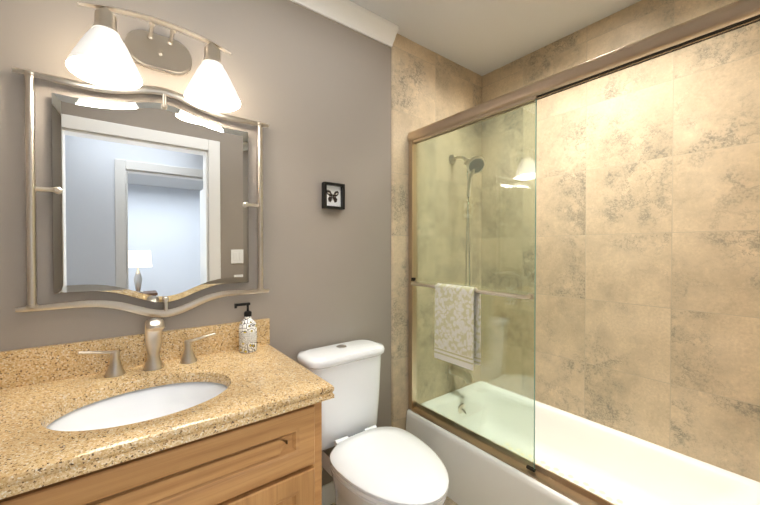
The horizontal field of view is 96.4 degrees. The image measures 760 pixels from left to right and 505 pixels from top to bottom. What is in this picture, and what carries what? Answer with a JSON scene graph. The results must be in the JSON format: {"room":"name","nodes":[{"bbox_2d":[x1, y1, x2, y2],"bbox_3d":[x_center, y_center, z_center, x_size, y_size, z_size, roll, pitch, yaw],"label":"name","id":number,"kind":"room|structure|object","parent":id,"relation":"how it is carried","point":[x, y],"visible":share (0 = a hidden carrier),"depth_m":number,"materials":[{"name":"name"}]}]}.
{"room":"bathroom","nodes":[
{"label":"bathroom","id":0,"kind":"room"},
{"bbox_2d":[0,0,390,485],"bbox_3d":[-0.347,0.007,1.653,2.800,2.460,0.100,-1,1,-37],"label":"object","id":1,"kind":"structure","parent":0,"point":[313,89],"depth_m":1.49,"materials":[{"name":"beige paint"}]},
{"bbox_2d":[12,67,268,316],"bbox_3d":[-0.781,-0.179,1.232,0.754,0.826,0.035,-1,1,-37],"label":"mirror","id":2,"kind":"object","parent":1,"relation":"attached to","point":[150,202],"visible":0.96,"depth_m":1.19,"materials":[{"name":"silver metal"}]},
{"bbox_2d":[66,2,240,111],"bbox_3d":[-0.731,-0.660,1.144,0.482,0.245,0.226,-1,1,-37],"label":"sconce","id":3,"kind":"object","parent":1,"relation":"attached to","point":[102,54],"visible":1,"depth_m":1.15,"materials":[{"name":"white glass"}]},
{"bbox_2d":[322,182,344,209],"bbox_3d":[-0.227,-0.275,1.657,0.112,0.124,0.031,-1,1,-37],"label":"framed picture","id":4,"kind":"object","parent":1,"relation":"attached to","point":[333,195],"visible":0.98,"depth_m":1.66,"materials":[{"name":"black plastic"}]},
{"bbox_2d":[331,496,457,504],"bbox_3d":[0.158,1.270,1.008,2.800,0.050,1.760,-1,1,-37],"label":"floor","id":5,"kind":"structure","parent":0,"point":[448,501],"depth_m":1.68,"materials":[{"name":"tile"}]},
{"bbox_2d":[0,318,333,504],"bbox_3d":[-0.739,0.732,0.925,1.081,1.027,0.590,-1,1,-37],"label":"bathroom vanity","id":6,"kind":"object","parent":5,"relation":"on","point":[154,414],"visible":1,"depth_m":0.94,"materials":[{"name":"beige stone"}]},
{"bbox_2d":[234,302,256,352],"bbox_3d":[-0.535,0.297,1.354,0.084,0.194,0.068,-1,1,-37],"label":"soap bottle","id":7,"kind":"object","parent":6,"relation":"on","point":[247,334],"visible":1,"depth_m":1.33,"materials":[{"name":"white plastic"}]},
{"bbox_2d":[322,481,334,504],"bbox_3d":[0.255,1.194,1.095,0.720,0.100,1.540,-1,1,-37],"label":"baseboard","id":8,"kind":"structure","parent":5,"relation":"on","point":[328,494],"depth_m":1.66,"materials":[{"name":"white wood"}]},
{"bbox_2d":[297,339,448,504],"bbox_3d":[-0.021,0.839,1.381,0.410,0.802,0.700,-1,1,-37],"label":"toilet","id":9,"kind":"object","parent":5,"relation":"on","point":[368,461],"visible":0.88,"depth_m":1.40,"materials":[{"name":"white ceramic"}]},
{"bbox_2d":[406,381,759,504],"bbox_3d":[0.865,1.075,1.610,0.718,0.325,1.436,-1,1,-37],"label":"bathtub","id":10,"kind":"object","parent":5,"relation":"on","point":[614,466],"visible":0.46,"depth_m":1.66,"materials":[{"name":"white ceramic"}]},
{"bbox_2d":[408,0,759,504],"bbox_3d":[0.598,0.112,1.394,0.099,1.604,1.434,-1,1,-37],"label":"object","id":11,"kind":"structure","parent":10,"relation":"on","point":[458,325],"depth_m":1.55,"materials":[{"name":"clear glass"}]},
{"bbox_2d":[434,283,480,369],"bbox_3d":[0.371,0.348,1.646,0.044,0.379,0.250,-1,1,-37],"label":"towel","id":12,"kind":"object","parent":11,"relation":"hanging from","point":[457,341],"depth_m":1.61,"materials":[{"name":"beige fabric"}]},
{"bbox_2d":[391,34,481,429],"bbox_3d":[0.393,0.001,2.149,0.822,2.460,0.012,-1,1,-37],"label":"wall tile","id":13,"kind":"structure","parent":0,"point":[428,86],"depth_m":2.05,"materials":[{"name":"beige tile"}]},
{"bbox_2d":[448,155,484,383],"bbox_3d":[0.539,0.089,2.112,0.108,1.436,0.222,-1,1,-37],"label":"shower head","id":14,"kind":"object","parent":13,"relation":"attached to","point":[475,158],"depth_m":2.09},
{"bbox_2d":[350,0,640,75],"bbox_3d":[0.158,-1.240,0.979,2.800,0.050,1.760,-1,1,-37],"label":"ceiling","id":15,"kind":"structure","parent":0,"point":[481,37],"depth_m":1.81,"materials":[{"name":"white paint"}]},
{"bbox_2d":[290,0,398,46],"bbox_3d":[-0.623,-1.177,1.324,1.778,0.085,0.064,-1,1,-37],"label":"crown molding","id":16,"kind":"structure","parent":15,"relation":"attached to","point":[356,17],"depth_m":1.67,"materials":[{"name":"white"}]},
{"bbox_3d":[1.260,0.006,1.775,0.100,2.460,1.660,-1,1,-37],"label":"wall","id":17,"kind":"structure","parent":0,"visible":0},
{"bbox_2d":[481,0,759,481],"bbox_3d":[1.159,0.005,1.815,0.012,2.460,1.450,-1,1,-37],"label":"wall tiles","id":18,"kind":"structure","parent":17,"relation":"attached to","point":[648,251],"depth_m":1.66,"materials":[{"name":"beige tile"}]}
]}

